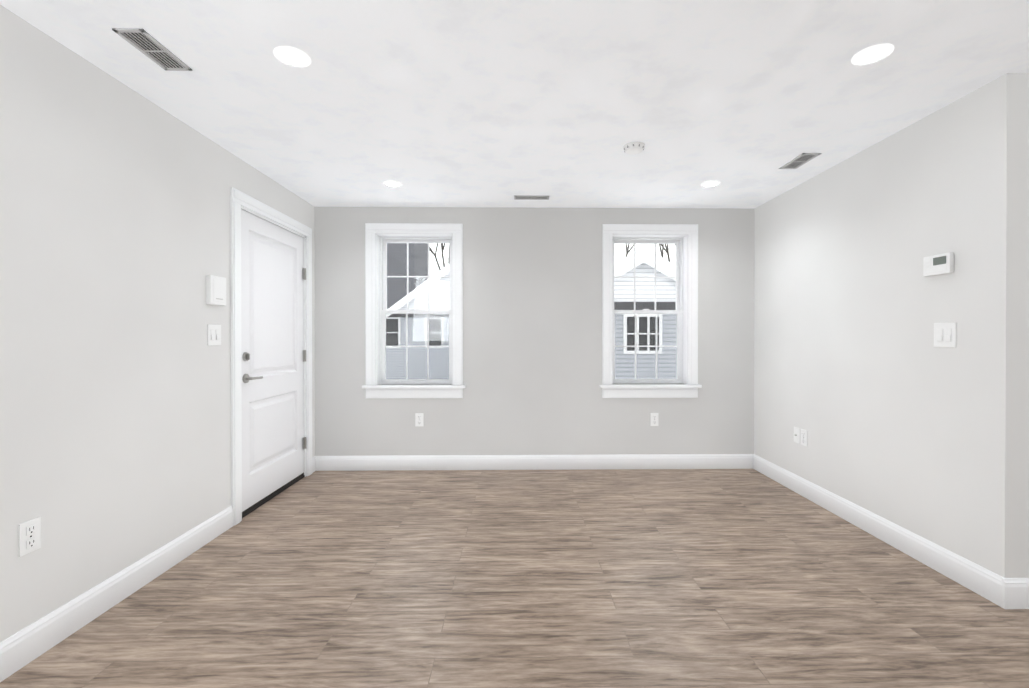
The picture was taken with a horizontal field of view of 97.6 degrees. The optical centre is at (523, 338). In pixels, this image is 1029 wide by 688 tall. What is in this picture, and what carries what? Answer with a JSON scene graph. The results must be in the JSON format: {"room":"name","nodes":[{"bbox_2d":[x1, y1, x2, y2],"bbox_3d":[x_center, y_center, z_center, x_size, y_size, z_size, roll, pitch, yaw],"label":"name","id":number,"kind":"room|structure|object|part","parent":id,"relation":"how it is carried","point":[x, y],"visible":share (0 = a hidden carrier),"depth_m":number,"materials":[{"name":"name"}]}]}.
{"room":"empty living room","nodes":[
{"label":"empty living room","id":0,"kind":"room"},
{"bbox_2d":[0,5,314,641],"bbox_3d":[-1.941,0.019,0.409,0.140,2.440,7.990,0,0,-1],"label":"wall","id":1,"kind":"structure","parent":0,"point":[115,413],"depth_m":2.02,"materials":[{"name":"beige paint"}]},
{"bbox_2d":[19,517,40,556],"bbox_3d":[-1.887,0.758,1.724,0.010,0.122,0.075,0,0,-1],"label":"electrical outlet","id":2,"kind":"object","parent":1,"relation":"attached to","point":[29,536],"visible":1,"depth_m":1.72,"materials":[{"name":"white plastic"}]},
{"bbox_2d":[0,506,232,681],"bbox_3d":[-1.853,1.174,-0.249,0.014,0.135,6.381,0,0,-1],"label":"baseboard","id":3,"kind":"structure","parent":1,"relation":"attached to","point":[20,649],"depth_m":2.00,"materials":[{"name":"white wood"}]},
{"bbox_2d":[207,324,220,345],"bbox_3d":[-1.902,-0.022,2.777,0.012,0.130,0.121,0,0,-1],"label":"light switch","id":4,"kind":"object","parent":1,"relation":"attached to","point":[214,334],"visible":1,"depth_m":2.77,"materials":[{"name":"white plastic"}]},
{"bbox_2d":[206,275,225,305],"bbox_3d":[-1.891,-0.294,2.776,0.035,0.178,0.145,0,0,-1],"label":"door chime","id":5,"kind":"object","parent":1,"relation":"attached to","point":[215,290],"visible":1,"depth_m":2.74,"materials":[{"name":"white plastic"}]},
{"bbox_2d":[230,187,311,525],"bbox_3d":[-1.965,0.118,3.505,0.190,2.214,1.138,0,0,-1],"label":"entry door","id":6,"kind":"structure","parent":1,"relation":"in","point":[271,335],"depth_m":3.40,"materials":[{"name":"white wood"}]},
{"bbox_3d":[-1.894,0.202,3.159,0.060,0.215,0.156,0,0,-1],"label":"handle","id":7,"kind":"part","parent":6,"relation":"part of","materials":[{"name":"silver metal"}]},
{"bbox_2d":[312,456,315,472],"bbox_3d":[-1.922,1.155,4.125,0.014,0.135,0.091,0,0,-1],"label":"baseboard","id":8,"kind":"structure","parent":1,"relation":"attached to","point":[314,464],"depth_m":4.13,"materials":[{"name":"white wood"}]},
{"bbox_2d":[0,469,1028,687],"bbox_3d":[1.789,1.289,0.474,7.600,0.100,7.990,0,0,-1],"label":"floor","id":9,"kind":"structure","parent":0,"point":[670,578],"depth_m":2.12,"materials":[{"name":"plastic"}]},
{"bbox_2d":[0,0,1028,208],"bbox_3d":[1.789,-1.251,0.463,7.600,0.100,7.990,0,0,-1],"label":"ceiling","id":10,"kind":"structure","parent":0,"point":[470,103],"depth_m":2.14,"materials":[{"name":"white paint"}]},
{"bbox_2d":[112,28,191,70],"bbox_3d":[-1.545,-1.205,1.888,0.120,0.006,0.270,0,0,-1],"label":"ceiling vent","id":11,"kind":"object","parent":10,"relation":"in","point":[144,42],"visible":1,"depth_m":1.87,"materials":[{"name":"white metal"}]},
{"bbox_2d":[273,46,310,67],"bbox_3d":[-0.990,-1.205,1.931,0.146,0.006,0.146,0,0,-1],"label":"recessed light","id":12,"kind":"object","parent":10,"relation":"in","point":[291,56],"visible":1,"depth_m":1.92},
{"bbox_2d":[383,180,401,186],"bbox_3d":[-1.026,-1.212,3.534,0.146,0.006,0.146,0,0,-1],"label":"recessed light","id":13,"kind":"object","parent":10,"relation":"in","point":[390,183],"visible":1,"depth_m":3.52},
{"bbox_2d":[514,195,548,199],"bbox_3d":[0.072,-1.214,3.881,0.300,0.006,0.100,0,0,-1],"label":"ceiling vent","id":14,"kind":"object","parent":10,"relation":"in","point":[525,197],"visible":1,"depth_m":3.87,"materials":[{"name":"white metal"}]},
{"bbox_2d":[623,141,644,154],"bbox_3d":[0.697,-1.192,2.838,0.136,0.040,0.136,0,0,-1],"label":"smoke detector","id":15,"kind":"object","parent":10,"relation":"attached to","point":[633,148],"visible":1,"depth_m":2.80,"materials":[{"name":"white plastic"}]},
{"bbox_2d":[701,180,720,186],"bbox_3d":[1.470,-1.212,3.536,0.146,0.006,0.146,0,0,-1],"label":"recessed light","id":16,"kind":"object","parent":10,"relation":"in","point":[710,183],"visible":1,"depth_m":3.52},
{"bbox_2d":[779,153,820,168],"bbox_3d":[1.887,-1.210,3.077,0.120,0.006,0.270,0,0,-1],"label":"ceiling vent","id":17,"kind":"object","parent":10,"relation":"in","point":[799,160],"visible":1,"depth_m":3.07,"materials":[{"name":"white metal"}]},
{"bbox_2d":[851,43,893,64],"bbox_3d":[1.484,-1.205,1.915,0.146,0.006,0.146,0,0,-1],"label":"recessed light","id":18,"kind":"object","parent":10,"relation":"in","point":[872,54],"visible":1,"depth_m":1.91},
{"bbox_2d":[314,207,754,455],"bbox_3d":[0.118,0.002,4.317,4.380,2.440,0.240,0,0,-1],"label":"wall","id":19,"kind":"structure","parent":0,"point":[532,329],"depth_m":4.20,"materials":[{"name":"beige paint"}]},
{"bbox_2d":[362,384,465,388],"bbox_3d":[-1.010,0.446,4.206,0.945,0.028,0.150,0,0,-1],"label":"sill","id":20,"kind":"structure","parent":19,"relation":"attached to","point":[386,386],"depth_m":4.13,"materials":[{"name":"white wood"}]},
{"bbox_2d":[365,223,462,397],"bbox_3d":[-1.012,-0.254,4.259,0.895,1.618,0.208,0,0,-1],"label":"window","id":21,"kind":"structure","parent":19,"relation":"in","point":[384,241],"depth_m":4.17,"materials":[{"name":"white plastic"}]},
{"bbox_3d":[-1.012,0.074,4.304,0.665,0.691,0.032,0,0,-1],"label":"sash frame","id":22,"kind":"part","parent":21,"relation":"part of","materials":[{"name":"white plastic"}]},
{"bbox_2d":[386,314,448,378],"bbox_3d":[-1.013,0.082,4.360,0.665,0.674,0.002,0,0,-1],"label":"screen","id":23,"kind":"object","parent":21,"relation":"attached to","point":[430,350],"depth_m":4.36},
{"bbox_3d":[-1.013,-0.593,4.337,0.665,0.711,0.032,0,0,-1],"label":"sash frame","id":24,"kind":"part","parent":21,"relation":"part of","materials":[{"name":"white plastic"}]},
{"bbox_3d":[-1.012,0.076,4.304,0.613,0.639,0.006,0,0,-1],"label":"glass","id":25,"kind":"part","parent":21,"relation":"part of","materials":[{"name":"clear glass"}]},
{"bbox_3d":[-1.013,-0.594,4.337,0.613,0.657,0.006,0,0,-1],"label":"glass","id":26,"kind":"part","parent":21,"relation":"part of","materials":[{"name":"clear glass"}]},
{"bbox_2d":[415,413,422,425],"bbox_3d":[-0.965,0.756,4.179,0.075,0.122,0.010,0,0,-1],"label":"electrical outlet","id":27,"kind":"object","parent":19,"relation":"attached to","point":[418,419],"visible":1,"depth_m":4.18,"materials":[{"name":"white plastic"}]},
{"bbox_2d":[315,454,753,470],"bbox_3d":[0.120,1.155,4.195,4.100,0.135,0.014,0,0,-1],"label":"baseboard","id":28,"kind":"structure","parent":19,"relation":"attached to","point":[531,462],"depth_m":4.19,"materials":[{"name":"white wood"}]},
{"bbox_2d":[602,224,697,397],"bbox_3d":[1.183,-0.254,4.294,0.895,1.618,0.208,0,0,-1],"label":"window","id":29,"kind":"structure","parent":19,"relation":"in","point":[678,276],"depth_m":4.20,"materials":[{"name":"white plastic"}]},
{"bbox_3d":[1.182,-0.594,4.371,0.613,0.657,0.006,0,0,-1],"label":"glass","id":30,"kind":"part","parent":29,"relation":"part of","materials":[{"name":"clear glass"}]},
{"bbox_2d":[615,314,676,378],"bbox_3d":[1.182,0.082,4.394,0.665,0.674,0.002,0,0,-1],"label":"screen","id":31,"kind":"object","parent":29,"relation":"attached to","point":[652,358],"depth_m":4.39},
{"bbox_3d":[1.183,0.076,4.338,0.613,0.639,0.006,0,0,-1],"label":"glass","id":32,"kind":"part","parent":29,"relation":"part of","materials":[{"name":"clear glass"}]},
{"bbox_3d":[1.182,-0.593,4.371,0.665,0.711,0.032,0,0,-1],"label":"sash frame","id":33,"kind":"part","parent":29,"relation":"part of","materials":[{"name":"white plastic"}]},
{"bbox_3d":[1.183,0.074,4.338,0.665,0.691,0.032,0,0,-1],"label":"sash frame","id":34,"kind":"part","parent":29,"relation":"part of","materials":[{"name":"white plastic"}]},
{"bbox_2d":[600,383,701,387],"bbox_3d":[1.184,0.446,4.241,0.945,0.028,0.150,0,0,-1],"label":"sill","id":35,"kind":"structure","parent":19,"relation":"attached to","point":[670,385],"depth_m":4.17,"materials":[{"name":"white wood"}]},
{"bbox_2d":[650,413,658,425],"bbox_3d":[1.228,0.760,4.213,0.075,0.122,0.010,0,0,-1],"label":"electrical outlet","id":36,"kind":"object","parent":19,"relation":"attached to","point":[653,419],"visible":1,"depth_m":4.21,"materials":[{"name":"white plastic"}]},
{"bbox_2d":[754,73,1028,577],"bbox_3d":[2.257,0.007,3.144,0.140,2.440,2.174,0,0,-1],"label":"wall","id":37,"kind":"structure","parent":0,"point":[882,400],"depth_m":2.53,"materials":[{"name":"beige paint"}]},
{"bbox_2d":[794,427,799,443],"bbox_3d":[2.171,0.770,3.583,0.018,0.122,0.075,0,0,-1],"label":"outlet","id":38,"kind":"object","parent":37,"relation":"attached to","point":[796,435],"visible":1,"depth_m":3.57,"materials":[{"name":"white plastic"}]},
{"bbox_2d":[801,429,807,446],"bbox_3d":[2.176,0.770,3.493,0.010,0.122,0.075,0,0,-1],"label":"electrical outlet","id":39,"kind":"object","parent":37,"relation":"attached to","point":[804,437],"visible":1,"depth_m":3.48,"materials":[{"name":"white plastic"}]},
{"bbox_2d":[753,454,1003,606],"bbox_3d":[2.180,1.159,3.148,0.014,0.135,2.174,0,0,-1],"label":"baseboard","id":40,"kind":"structure","parent":37,"relation":"attached to","point":[977,579],"depth_m":2.62,"materials":[{"name":"white wood"}]},
{"bbox_2d":[923,252,953,276],"bbox_3d":[2.183,-0.387,2.367,0.032,0.105,0.150,0,0,-1],"label":"thermostat","id":41,"kind":"object","parent":37,"relation":"attached to","point":[939,264],"visible":1,"depth_m":2.35,"materials":[{"name":"white plastic"}]},
{"bbox_2d":[934,322,955,347],"bbox_3d":[2.193,-0.018,2.346,0.012,0.128,0.121,0,0,-1],"label":"light switch","id":42,"kind":"object","parent":37,"relation":"attached to","point":[944,334],"visible":1,"depth_m":2.34,"materials":[{"name":"white plastic"}]},
{"bbox_3d":[3.952,0.011,2.154,3.220,2.440,0.140,0,0,-1],"label":"wall","id":43,"kind":"structure","parent":0,"visible":0},
{"bbox_2d":[1002,578,1028,608],"bbox_3d":[3.807,1.164,2.079,3.234,0.135,0.014,0,0,-1],"label":"baseboard","id":44,"kind":"structure","parent":43,"relation":"attached to","point":[1015,593],"depth_m":2.05,"materials":[{"name":"white wood"}]},
{"label":"outside","id":45,"kind":"structure","parent":0,"visible":0},
{"bbox_3d":[-0.693,2.131,47.365,120.000,0.200,85.250,0,0,-1],"label":"snowfield","id":46,"kind":"object","parent":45,"visible":0},
{"bbox_2d":[386,243,676,378],"bbox_3d":[-4.243,-4.482,26.120,19.065,13.214,27.563,0,0,-1],"label":"house","id":47,"kind":"structure","parent":46,"relation":"on","point":[397,257],"depth_m":21.90,"materials":[{"name":"grey"}]},
{"bbox_2d":[386,317,442,347],"bbox_3d":[-4.356,-0.292,21.880,5.012,1.546,0.070,0,0,-1],"label":"window","id":48,"kind":"structure","parent":47,"relation":"attached to","point":[425,330],"depth_m":21.86,"materials":[{"name":"white"}]},
{"bbox_2d":[398,273,449,309],"bbox_3d":[-0.944,-3.321,25.959,11.255,4.164,8.000,0,0,-1],"label":"gable","id":49,"kind":"object","parent":47,"relation":"on","point":[444,297],"depth_m":21.91,"materials":[{"name":"white"}]},
{"bbox_2d":[387,264,448,309],"bbox_3d":[-0.944,-3.307,25.959,11.955,4.615,8.600,0,0,-1],"label":"house roof","id":50,"kind":"structure","parent":49,"relation":"on","point":[420,286],"depth_m":21.60,"materials":[{"name":"white"}]},
{"bbox_2d":[386,268,448,316],"bbox_3d":[-0.876,-3.082,21.660,11.955,4.643,0.040,0,0,-1],"label":"fascia","id":51,"kind":"object","parent":50,"relation":"attached to","point":[417,292],"depth_m":21.58,"materials":[{"name":"white wood"}]},
{"bbox_2d":[390,314,448,316],"bbox_3d":[-1.524,-1.132,21.918,12.642,0.220,0.078,0,0,-1],"label":"frieze","id":52,"kind":"object","parent":49,"relation":"attached to","point":[417,315],"depth_m":21.82,"materials":[{"name":"grey"}]},
{"bbox_2d":[623,314,661,353],"bbox_3d":[3.319,-0.144,12.500,1.073,1.148,0.070,0,0,-1],"label":"window","id":53,"kind":"structure","parent":47,"relation":"attached to","point":[647,333],"depth_m":12.48,"materials":[{"name":"white"}]},
{"bbox_2d":[614,263,675,301],"bbox_3d":[3.210,-1.642,16.530,4.464,1.339,8.000,0,0,-1],"label":"gable","id":54,"kind":"object","parent":47,"relation":"on","point":[668,283],"depth_m":12.53,"materials":[{"name":"white"}]},
{"bbox_2d":[614,246,675,271],"bbox_3d":[3.210,-1.653,16.530,5.164,1.741,8.600,0,0,-1],"label":"house roof","id":55,"kind":"structure","parent":54,"relation":"on","point":[624,261],"depth_m":12.23,"materials":[{"name":"white"}]},
{"bbox_2d":[614,254,675,280],"bbox_3d":[3.278,-1.428,12.232,5.164,1.769,0.040,0,0,-1],"label":"fascia","id":56,"kind":"object","parent":55,"relation":"attached to","point":[660,268],"depth_m":12.21,"materials":[{"name":"white wood"}]},
{"bbox_2d":[614,302,675,309],"bbox_3d":[3.274,-0.900,12.493,4.564,0.220,0.078,0,0,-1],"label":"frieze","id":57,"kind":"object","parent":54,"relation":"attached to","point":[641,306],"depth_m":12.46,"materials":[{"name":"grey"}]},
{"bbox_2d":[430,243,675,270],"bbox_3d":[-1.165,-6.981,36.066,28.847,18.124,7.196,0,0,36],"label":"trees","id":58,"kind":"object","parent":46,"relation":"on","point":[627,248],"depth_m":29.78,"materials":[{"name":"grey plant"}]}
]}

